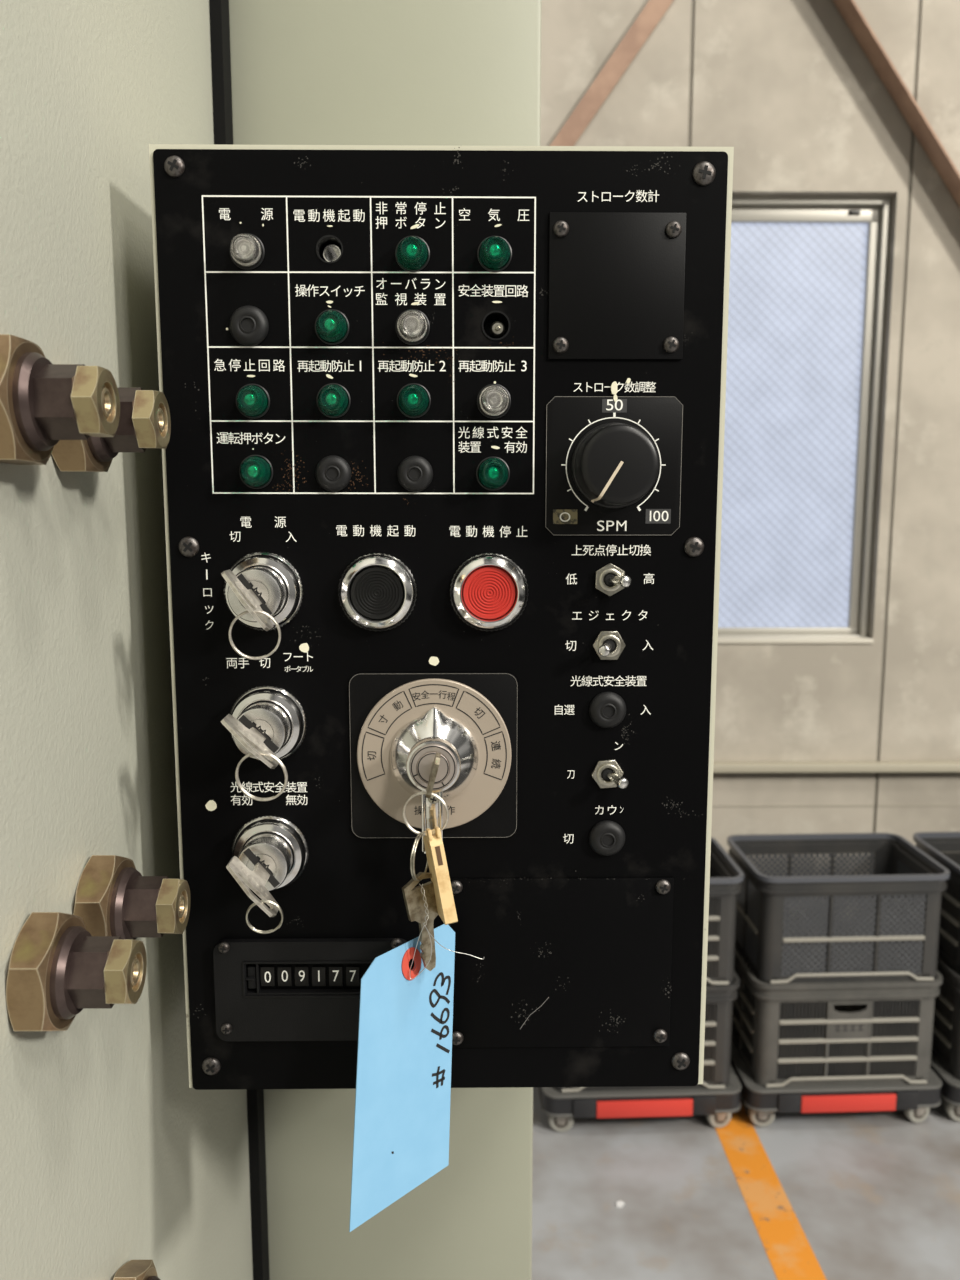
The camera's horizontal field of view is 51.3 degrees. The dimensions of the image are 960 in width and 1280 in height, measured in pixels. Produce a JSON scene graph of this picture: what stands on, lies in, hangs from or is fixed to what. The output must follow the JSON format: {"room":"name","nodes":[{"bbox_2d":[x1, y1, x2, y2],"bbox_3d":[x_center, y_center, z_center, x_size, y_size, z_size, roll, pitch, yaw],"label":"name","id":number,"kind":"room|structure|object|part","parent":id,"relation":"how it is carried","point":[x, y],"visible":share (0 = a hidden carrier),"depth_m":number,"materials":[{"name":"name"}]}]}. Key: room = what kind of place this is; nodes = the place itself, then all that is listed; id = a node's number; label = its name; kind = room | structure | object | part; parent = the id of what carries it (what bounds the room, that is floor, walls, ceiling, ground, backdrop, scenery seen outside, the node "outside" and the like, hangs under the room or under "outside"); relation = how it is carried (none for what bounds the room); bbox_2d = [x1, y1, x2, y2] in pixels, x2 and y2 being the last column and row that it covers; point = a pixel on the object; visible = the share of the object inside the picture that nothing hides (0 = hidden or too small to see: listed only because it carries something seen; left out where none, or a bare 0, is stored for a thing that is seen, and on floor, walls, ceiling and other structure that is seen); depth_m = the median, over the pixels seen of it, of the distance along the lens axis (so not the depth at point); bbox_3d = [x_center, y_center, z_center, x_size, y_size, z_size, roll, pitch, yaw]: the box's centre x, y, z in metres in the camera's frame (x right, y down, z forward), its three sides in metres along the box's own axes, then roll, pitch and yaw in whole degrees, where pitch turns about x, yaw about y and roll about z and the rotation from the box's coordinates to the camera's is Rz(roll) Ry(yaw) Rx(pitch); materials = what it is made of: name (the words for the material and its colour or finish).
{"room":"factory floor","nodes":[
{"label":"factory floor","id":0,"kind":"room"},
{"bbox_2d":[532,1087,959,1279],"bbox_3d":[1.250,1.784,-1.293,5.900,0.080,8.950,0,8,0],"label":"floor","id":1,"kind":"structure","parent":0,"point":[874,1195],"depth_m":2.24,"materials":[{"name":"grey paint"}]},
{"bbox_2d":[0,0,541,1279],"bbox_3d":[-0.109,0.216,0.262,0.302,2.600,1.620,0,8,0],"label":"machine","id":2,"kind":"object","parent":1,"relation":"on","point":[112,1167],"visible":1,"depth_m":0.50,"materials":[{"name":"paint"}]},
{"bbox_2d":[12,352,58,450],"bbox_3d":[-0.155,-0.088,0.370,0.020,0.036,0.036,0,6,0],"label":"washer","id":3,"kind":"object","parent":2,"relation":"in","point":[35,380],"depth_m":0.36,"materials":[{"name":"brown metal"}]},
{"bbox_2d":[49,926,90,1018],"bbox_3d":[-0.155,0.133,0.401,0.020,0.036,0.036,0,-21,0],"label":"washer","id":4,"kind":"object","parent":2,"relation":"in","point":[69,946],"depth_m":0.39,"materials":[{"name":"brown metal"}]},
{"bbox_2d":[87,436,118,461],"bbox_3d":[-0.155,-0.095,0.433,0.020,0.036,0.036,0,9,0],"label":"washer","id":5,"kind":"object","parent":2,"relation":"in","point":[99,449],"depth_m":0.43,"materials":[{"name":"brown metal"}]},
{"bbox_2d":[110,867,141,939],"bbox_3d":[-0.155,0.123,0.463,0.020,0.036,0.036,0,-18,0],"label":"washer","id":6,"kind":"object","parent":2,"relation":"in","point":[125,882],"depth_m":0.45,"materials":[{"name":"brown metal"}]},
{"bbox_3d":[-0.220,0.238,0.104,0.080,2.600,1.300,0,8,0],"label":"frame","id":7,"kind":"part","parent":2,"relation":"part of","materials":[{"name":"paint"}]},
{"bbox_2d":[147,1276,159,1279],"bbox_3d":[-0.155,0.334,0.492,0.020,0.036,0.036,0,-15,0],"label":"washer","id":8,"kind":"object","parent":2,"relation":"in","point":[148,1277],"depth_m":0.50,"materials":[{"name":"brown metal"}]},
{"bbox_2d":[147,144,733,1089],"bbox_3d":[-0.042,-0.044,0.604,0.358,0.545,0.263,0,8,-1],"label":"control box","id":9,"kind":"object","parent":2,"relation":"attached to","point":[453,417],"visible":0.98,"depth_m":0.50,"materials":[{"name":"black metal"}]},
{"bbox_2d":[229,233,264,269],"bbox_3d":[-0.111,-0.184,0.471,0.017,0.017,0.012,0,8,0],"label":"lamp","id":10,"kind":"object","parent":9,"relation":"attached to","point":[246,250],"depth_m":0.47,"materials":[{"name":"white"}]},
{"bbox_2d":[221,570,273,630],"bbox_3d":[-0.107,-0.019,0.467,0.021,0.028,0.035,0,8,-1],"label":"key","id":11,"kind":"object","parent":9,"relation":"attached to","point":[250,601],"visible":1,"depth_m":0.46,"materials":[{"name":"metal"}]},
{"bbox_2d":[229,610,280,659],"bbox_3d":[-0.103,-0.002,0.458,0.024,0.024,0.006,-1,8,-6],"label":"ring","id":12,"kind":"object","parent":11,"relation":"hanging from","point":[256,611],"visible":1,"depth_m":0.46,"materials":[{"name":"metal"}]},
{"bbox_2d":[221,714,278,768],"bbox_3d":[-0.107,0.046,0.475,0.025,0.024,0.035,0,8,-1],"label":"key","id":13,"kind":"object","parent":9,"relation":"attached to","point":[244,735],"visible":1,"depth_m":0.47,"materials":[{"name":"metal"}]},
{"bbox_2d":[235,751,287,800],"bbox_3d":[-0.102,0.064,0.466,0.025,0.025,0.006,0,8,3],"label":"ring","id":14,"kind":"object","parent":13,"relation":"hanging from","point":[274,757],"visible":1,"depth_m":0.47,"materials":[{"name":"metal"}]},
{"bbox_3d":[-0.120,0.177,0.524,0.005,0.012,0.005,0,8,-1],"label":"reset lever","id":15,"kind":"part","parent":9,"relation":"part of","materials":[{"name":"black plastic"}]},
{"bbox_2d":[226,856,278,916],"bbox_3d":[-0.107,0.115,0.479,0.022,0.027,0.035,0,8,-1],"label":"key","id":16,"kind":"object","parent":9,"relation":"attached to","point":[256,879],"visible":1,"depth_m":0.47,"materials":[{"name":"metal"}]},
{"bbox_2d":[246,900,283,933],"bbox_3d":[-0.101,0.130,0.469,0.017,0.017,0.005,-1,8,-7],"label":"ring","id":17,"kind":"object","parent":16,"relation":"hanging from","point":[251,927],"visible":1,"depth_m":0.47,"materials":[{"name":"silver metal"}]},
{"bbox_2d":[236,384,269,418],"bbox_3d":[-0.110,-0.115,0.480,0.017,0.017,0.012,0,8,0],"label":"lamp","id":18,"kind":"object","parent":9,"relation":"on","point":[252,400],"depth_m":0.48,"materials":[{"name":"teal"}]},
{"bbox_2d":[239,455,272,488],"bbox_3d":[-0.110,-0.082,0.485,0.017,0.017,0.012,0,8,0],"label":"lamp","id":19,"kind":"object","parent":9,"relation":"attached to","point":[255,471],"depth_m":0.49,"materials":[{"name":"teal"}]},
{"bbox_2d":[223,551,303,630],"bbox_3d":[-0.107,-0.023,0.487,0.040,0.040,0.025,0,8,0],"label":"switch","id":20,"kind":"object","parent":9,"relation":"attached to","point":[276,578],"depth_m":0.49,"materials":[{"name":"silver metal"}]},
{"bbox_2d":[230,685,306,760],"bbox_3d":[-0.107,0.044,0.496,0.040,0.040,0.025,0,8,0],"label":"switch","id":21,"kind":"object","parent":9,"relation":"attached to","point":[278,712],"depth_m":0.50,"materials":[{"name":"silver metal"}]},
{"bbox_2d":[232,814,308,890],"bbox_3d":[-0.108,0.111,0.505,0.040,0.040,0.025,0,8,0],"label":"switch","id":22,"kind":"object","parent":9,"relation":"attached to","point":[279,842],"depth_m":0.51,"materials":[{"name":"silver metal"}]},
{"bbox_2d":[213,938,409,1040],"bbox_3d":[-0.088,0.184,0.526,0.102,0.055,0.004,0,8,-1],"label":"counter","id":23,"kind":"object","parent":9,"relation":"on","point":[328,1018],"depth_m":0.52,"materials":[{"name":"black plastic"}]},
{"bbox_2d":[316,235,342,262],"bbox_3d":[-0.072,-0.188,0.487,0.013,0.013,0.022,0,8,0],"label":"socket","id":24,"kind":"object","parent":9,"relation":"attached to","point":[329,248],"depth_m":0.48,"materials":[{"name":"black plastic"}]},
{"bbox_2d":[315,309,348,344],"bbox_3d":[-0.071,-0.150,0.476,0.017,0.017,0.012,0,8,0],"label":"lamp","id":25,"kind":"object","parent":9,"relation":"on","point":[331,325],"depth_m":0.48,"materials":[{"name":"teal"}]},
{"bbox_2d":[316,383,350,417],"bbox_3d":[-0.071,-0.116,0.481,0.017,0.017,0.012,0,8,0],"label":"lamp","id":26,"kind":"object","parent":9,"relation":"attached to","point":[333,400],"depth_m":0.48,"materials":[{"name":"teal"}]},
{"bbox_2d":[349,924,454,1231],"bbox_3d":[-0.037,0.212,0.492,0.070,0.135,0.002,-8,11,-44],"label":"paper tag","id":27,"kind":"object","parent":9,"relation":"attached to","point":[403,1095],"visible":0.99,"depth_m":0.49,"materials":[{"name":"blue paper"}]},
{"bbox_2d":[395,309,429,344],"bbox_3d":[-0.033,-0.150,0.476,0.017,0.017,0.012,0,8,0],"label":"lamp","id":28,"kind":"object","parent":9,"relation":"on","point":[412,326],"depth_m":0.48,"materials":[{"name":"white"}]},
{"bbox_2d":[395,236,429,271],"bbox_3d":[-0.032,-0.183,0.472,0.017,0.017,0.012,0,8,0],"label":"lamp","id":29,"kind":"object","parent":9,"relation":"on","point":[412,253],"depth_m":0.47,"materials":[{"name":"teal"}]},
{"bbox_2d":[397,383,430,417],"bbox_3d":[-0.032,-0.116,0.481,0.017,0.017,0.012,0,8,0],"label":"lamp","id":30,"kind":"object","parent":9,"relation":"attached to","point":[413,399],"depth_m":0.48,"materials":[{"name":"teal"}]},
{"bbox_3d":[-0.024,0.089,0.502,0.010,0.041,0.016,0,8,-1],"label":"hasp arm","id":31,"kind":"part","parent":9,"relation":"part of","materials":[{"name":"silver metal"}]},
{"bbox_2d":[426,752,440,797],"bbox_3d":[-0.022,0.063,0.480,0.007,0.020,0.028,0,8,-2],"label":"key","id":32,"kind":"object","parent":9,"relation":"attached to","point":[436,762],"visible":1,"depth_m":0.47,"materials":[{"name":"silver metal"}]},
{"bbox_2d":[403,791,448,835],"bbox_3d":[-0.026,0.082,0.474,0.022,0.022,0.004,1,8,5],"label":"ring","id":33,"kind":"object","parent":32,"relation":"hanging from","point":[438,797],"visible":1,"depth_m":0.47,"materials":[{"name":"metal"}]},
{"bbox_2d":[410,832,427,880],"bbox_3d":[-0.028,0.103,0.477,0.003,0.023,0.023,2,8,17],"label":"ring","id":34,"kind":"object","parent":33,"relation":"hanging from","point":[412,864],"visible":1,"depth_m":0.47,"materials":[{"name":"silver metal"}]},
{"bbox_2d":[402,872,437,970],"bbox_3d":[-0.028,0.136,0.481,0.020,0.051,0.002,-5,9,-34],"label":"key","id":35,"kind":"object","parent":34,"relation":"hanging from","point":[413,896],"visible":1,"depth_m":0.48,"materials":[{"name":"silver metal"}]},
{"bbox_2d":[410,884,483,979],"bbox_3d":[-0.016,0.140,0.481,0.037,0.050,0.009,0,8,-2],"label":"wire","id":36,"kind":"object","parent":34,"relation":"hanging from","point":[419,884],"visible":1,"depth_m":0.48,"materials":[{"name":"silver metal"}]},
{"bbox_2d":[423,826,457,924],"bbox_3d":[-0.019,0.110,0.475,0.013,0.047,0.025,-2,8,-14],"label":"key fob","id":37,"kind":"object","parent":33,"relation":"hanging from","point":[434,847],"visible":1,"depth_m":0.47,"materials":[{"name":"beige plastic"}]},
{"bbox_3d":[-0.023,0.059,0.497,0.045,0.049,0.019,0,8,-1],"label":"selector knob","id":38,"kind":"part","parent":9,"relation":"part of","materials":[{"name":"silver metal"}]},
{"bbox_2d":[476,456,509,490],"bbox_3d":[0.006,-0.081,0.486,0.017,0.017,0.012,0,8,0],"label":"lamp","id":39,"kind":"object","parent":9,"relation":"attached to","point":[492,472],"depth_m":0.49,"materials":[{"name":"teal"}]},
{"bbox_2d":[477,384,510,418],"bbox_3d":[0.007,-0.116,0.482,0.017,0.017,0.012,0,8,0],"label":"lamp","id":40,"kind":"object","parent":9,"relation":"on","point":[493,400],"depth_m":0.48,"materials":[{"name":"white"}]},
{"bbox_2d":[477,236,511,271],"bbox_3d":[0.007,-0.184,0.472,0.017,0.017,0.012,0,8,0],"label":"lamp","id":41,"kind":"object","parent":9,"relation":"attached to","point":[494,253],"depth_m":0.47,"materials":[{"name":"teal"}]},
{"bbox_2d":[482,311,509,339],"bbox_3d":[0.008,-0.153,0.493,0.014,0.014,0.022,0,8,0],"label":"socket","id":42,"kind":"object","parent":9,"relation":"attached to","point":[495,324],"depth_m":0.48,"materials":[{"name":"black plastic"}]},
{"bbox_3d":[0.041,0.170,0.527,0.119,0.093,0.002,0,8,-1],"label":"plate","id":43,"kind":"part","parent":9,"relation":"part of","materials":[{"name":"black paint"}]},
{"bbox_2d":[593,631,625,659],"bbox_3d":[0.065,0.003,0.503,0.016,0.014,0.004,0,8,-1],"label":"toggle switch","id":44,"kind":"object","parent":9,"relation":"attached to","point":[607,645],"depth_m":0.50,"materials":[{"name":"silver metal"}]},
{"bbox_2d":[592,759,628,788],"bbox_3d":[0.066,0.069,0.507,0.017,0.015,0.015,0,8,0],"label":"toggle switch","id":45,"kind":"object","parent":9,"relation":"attached to","point":[606,773],"depth_m":0.51,"materials":[{"name":"silver metal"}]},
{"bbox_2d":[595,563,630,595],"bbox_3d":[0.066,-0.029,0.493,0.016,0.016,0.015,0,8,0],"label":"toggle switch","id":46,"kind":"object","parent":9,"relation":"attached to","point":[611,579],"depth_m":0.50,"materials":[{"name":"silver metal"}]},
{"bbox_3d":[0.066,-0.084,0.480,0.042,0.042,0.023,0,8,-1],"label":"dial knob","id":47,"kind":"part","parent":9,"relation":"part of","materials":[{"name":"black plastic"}]},
{"bbox_3d":[0.066,-0.170,0.480,0.065,0.068,0.002,0,8,-1],"label":"meter plate","id":48,"kind":"part","parent":9,"relation":"part of","materials":[{"name":"black metal"}]},
{"bbox_2d":[616,1201,623,1207],"bbox_3d":[0.312,1.255,2.225,0.017,0.003,0.019,1,8,10],"label":"paper scrap","id":49,"kind":"object","parent":1,"relation":"on","point":[619,1204],"visible":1,"depth_m":2.22,"materials":[{"name":"white paper"}]},
{"bbox_2d":[538,1064,740,1131],"bbox_3d":[0.394,1.144,2.603,0.495,0.120,0.336,0,8,-2],"label":"dolly","id":50,"kind":"object","parent":1,"relation":"on","point":[718,1105],"visible":0.48,"depth_m":2.44,"materials":[{"name":"grey plastic"}]},
{"bbox_3d":[0.401,1.142,2.437,0.236,0.042,0.008,0,8,-2],"label":"red plate","id":51,"kind":"part","parent":50,"relation":"part of","materials":[{"name":"red plastic"}]},
{"bbox_2d":[553,971,739,1092],"bbox_3d":[0.394,0.949,2.579,0.475,0.270,0.315,0,8,-2],"label":"crate","id":52,"kind":"object","parent":50,"relation":"on","point":[719,998],"visible":0.2,"depth_m":2.45,"materials":[{"name":"grey plastic"}]},
{"bbox_3d":[0.394,0.998,2.586,0.450,0.173,0.308,0,8,-2],"label":"rib frame","id":53,"kind":"part","parent":52,"relation":"part of","materials":[{"name":"grey plastic"}]},
{"bbox_3d":[0.400,0.986,2.444,0.345,0.202,0.008,0,8,-2],"label":"panel","id":54,"kind":"part","parent":52,"relation":"part of","materials":[{"name":"grey plastic"}]},
{"bbox_3d":[0.608,0.966,2.591,0.008,0.202,0.196,0,8,-2],"label":"panel","id":55,"kind":"part","parent":52,"relation":"part of","materials":[{"name":"grey plastic"}]},
{"bbox_2d":[706,837,743,984],"bbox_3d":[0.394,0.681,2.542,0.475,0.270,0.315,0,8,-2],"label":"crate","id":56,"kind":"object","parent":52,"relation":"on","point":[726,876],"visible":0.21,"depth_m":2.41,"materials":[{"name":"grey plastic"}]},
{"bbox_3d":[0.400,0.718,2.406,0.345,0.202,0.008,0,8,-2],"label":"panel","id":57,"kind":"part","parent":56,"relation":"part of","materials":[{"name":"grey plastic"}]},
{"bbox_3d":[0.608,0.698,2.553,0.008,0.202,0.196,0,8,-2],"label":"panel","id":58,"kind":"part","parent":56,"relation":"part of","materials":[{"name":"grey plastic"}]},
{"bbox_3d":[0.394,0.730,2.549,0.450,0.173,0.308,0,8,-2],"label":"rib frame","id":59,"kind":"part","parent":56,"relation":"part of","materials":[{"name":"grey plastic"}]},
{"bbox_2d":[715,1099,825,1279],"bbox_3d":[0.645,1.263,2.182,0.101,0.001,2.142,0,8,-1],"label":"floor marking line","id":60,"kind":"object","parent":1,"relation":"on","point":[790,1254],"depth_m":2.23,"materials":[{"name":"orange paint"}]},
{"bbox_2d":[730,1039,941,1126],"bbox_3d":[0.899,1.141,2.624,0.495,0.120,0.336,0,8,-2],"label":"dolly","id":61,"kind":"object","parent":1,"relation":"on","point":[916,1100],"visible":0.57,"depth_m":2.46,"materials":[{"name":"grey plastic"}]},
{"bbox_2d":[731,944,942,1087],"bbox_3d":[0.899,0.946,2.600,0.475,0.270,0.315,0,8,-2],"label":"crate","id":62,"kind":"object","parent":61,"relation":"on","point":[888,1041],"visible":0.79,"depth_m":2.46,"materials":[{"name":"plastic"}]},
{"bbox_3d":[0.685,0.965,2.594,0.008,0.202,0.196,0,8,-2],"label":"panel","id":63,"kind":"part","parent":62,"relation":"part of","materials":[{"name":"grey plastic"}]},
{"bbox_3d":[0.893,0.945,2.741,0.345,0.202,0.008,0,8,-2],"label":"panel","id":64,"kind":"part","parent":62,"relation":"part of","materials":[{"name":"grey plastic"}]},
{"bbox_2d":[727,833,949,983],"bbox_3d":[0.899,0.678,2.563,0.475,0.270,0.315,0,8,-2],"label":"crate","id":65,"kind":"object","parent":62,"relation":"on","point":[895,937],"visible":0.97,"depth_m":2.43,"materials":[{"name":"grey plastic"}]},
{"bbox_3d":[0.682,0.697,2.557,0.003,0.206,0.205,0,8,-2],"label":"panel","id":66,"kind":"part","parent":65,"relation":"part of","materials":[{"name":"grey plastic"}]},
{"bbox_3d":[0.893,0.677,2.707,0.354,0.206,0.003,0,8,-2],"label":"panel","id":67,"kind":"part","parent":65,"relation":"part of","materials":[{"name":"grey plastic"}]},
{"bbox_3d":[0.899,0.756,2.574,0.450,0.114,0.308,0,8,-2],"label":"rib frame","id":68,"kind":"part","parent":65,"relation":"part of","materials":[{"name":"grey plastic"}]},
{"bbox_3d":[0.905,0.716,2.425,0.354,0.206,0.003,0,8,-2],"label":"panel","id":69,"kind":"part","parent":65,"relation":"part of","materials":[{"name":"grey plastic"}]},
{"bbox_3d":[1.115,0.695,2.575,0.003,0.206,0.205,0,8,-2],"label":"panel","id":70,"kind":"part","parent":65,"relation":"part of","materials":[{"name":"grey plastic"}]},
{"bbox_3d":[0.905,0.983,2.465,0.345,0.202,0.008,0,8,-2],"label":"panel","id":71,"kind":"part","parent":62,"relation":"part of","materials":[{"name":"grey plastic"}]},
{"bbox_3d":[0.905,0.931,2.451,0.097,0.096,0.006,0,8,-2],"label":"handle plate","id":72,"kind":"part","parent":62,"relation":"part of","materials":[{"name":"plastic"}]},
{"bbox_3d":[1.113,0.963,2.611,0.008,0.202,0.196,0,8,-2],"label":"panel","id":73,"kind":"part","parent":62,"relation":"part of","materials":[{"name":"grey plastic"}]},
{"bbox_3d":[0.906,1.139,2.458,0.236,0.042,0.008,0,8,-2],"label":"red plate","id":74,"kind":"part","parent":61,"relation":"part of","materials":[{"name":"red plastic"}]},
{"bbox_2d":[930,1052,959,1121],"bbox_3d":[1.403,1.138,2.645,0.495,0.120,0.336,0,8,-2],"label":"dolly","id":75,"kind":"object","parent":1,"relation":"on","point":[950,1088],"visible":0.33,"depth_m":2.51,"materials":[{"name":"grey plastic"}]},
{"bbox_2d":[931,956,959,1079],"bbox_3d":[1.403,0.944,2.621,0.475,0.270,0.315,0,8,-2],"label":"crate","id":76,"kind":"object","parent":75,"relation":"on","point":[946,1021],"visible":0.36,"depth_m":2.54,"materials":[{"name":"grey plastic"}]},
{"bbox_2d":[913,832,959,973],"bbox_3d":[1.403,0.676,2.584,0.475,0.270,0.315,0,8,-2],"label":"crate","id":77,"kind":"object","parent":76,"relation":"on","point":[932,844],"visible":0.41,"depth_m":2.54,"materials":[{"name":"grey plastic"}]},
{"bbox_3d":[1.190,0.694,2.578,0.008,0.202,0.196,0,8,-2],"label":"panel","id":78,"kind":"part","parent":77,"relation":"part of","materials":[{"name":"grey plastic"}]},
{"bbox_3d":[1.403,0.724,2.591,0.450,0.173,0.308,0,8,-2],"label":"rib frame","id":79,"kind":"part","parent":77,"relation":"part of","materials":[{"name":"grey plastic"}]},
{"bbox_3d":[1.398,0.674,2.724,0.345,0.202,0.008,0,8,-2],"label":"panel","id":80,"kind":"part","parent":77,"relation":"part of","materials":[{"name":"grey plastic"}]},
{"bbox_3d":[1.403,0.992,2.628,0.450,0.173,0.308,0,8,-2],"label":"rib frame","id":81,"kind":"part","parent":76,"relation":"part of","materials":[{"name":"grey plastic"}]},
{"bbox_3d":[1.190,0.962,2.615,0.008,0.202,0.196,0,8,-2],"label":"panel","id":82,"kind":"part","parent":76,"relation":"part of","materials":[{"name":"grey plastic"}]},
{"bbox_3d":[1.398,0.942,2.762,0.345,0.202,0.008,0,8,-2],"label":"panel","id":83,"kind":"part","parent":76,"relation":"part of","materials":[{"name":"grey plastic"}]},
{"bbox_2d":[541,0,959,1014],"bbox_3d":[1.099,-0.981,2.714,5.400,4.300,0.122,0,8,-1],"label":"wall","id":84,"kind":"structure","parent":0,"point":[802,108],"depth_m":2.66,"materials":[{"name":"concrete"}]},
{"bbox_2d":[550,0,673,145],"bbox_3d":[-0.042,-0.925,2.632,1.332,1.840,0.008,0,8,-1],"label":"brace","id":85,"kind":"object","parent":84,"relation":"attached to","point":[652,13],"visible":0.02,"depth_m":2.56,"materials":[{"name":"brown metal"}]},
{"bbox_2d":[718,195,891,643],"bbox_3d":[0.843,-0.591,2.757,0.505,1.197,0.116,0,8,-1],"label":"window","id":86,"kind":"structure","parent":84,"relation":"in","point":[808,281],"depth_m":2.76,"materials":[{"name":"glass"}]},
{"bbox_3d":[0.843,0.001,2.799,0.505,0.013,0.036,0,8,-1],"label":"sill","id":87,"kind":"part","parent":86,"relation":"part of","materials":[{"name":"beige"}]},
{"bbox_2d":[713,761,959,772],"bbox_3d":[1.100,0.357,2.819,5.200,0.024,0.041,0,8,-1],"label":"trim","id":88,"kind":"structure","parent":84,"relation":"attached to","point":[719,766],"depth_m":2.80,"materials":[{"name":"beige metal"}]},
{"bbox_2d":[833,0,959,206],"bbox_3d":[1.445,-0.898,2.622,1.438,1.993,0.070,0,8,-1],"label":"brace","id":89,"kind":"object","parent":84,"relation":"attached to","point":[849,10],"visible":1,"depth_m":2.54,"materials":[{"name":"brown metal"}]}
]}

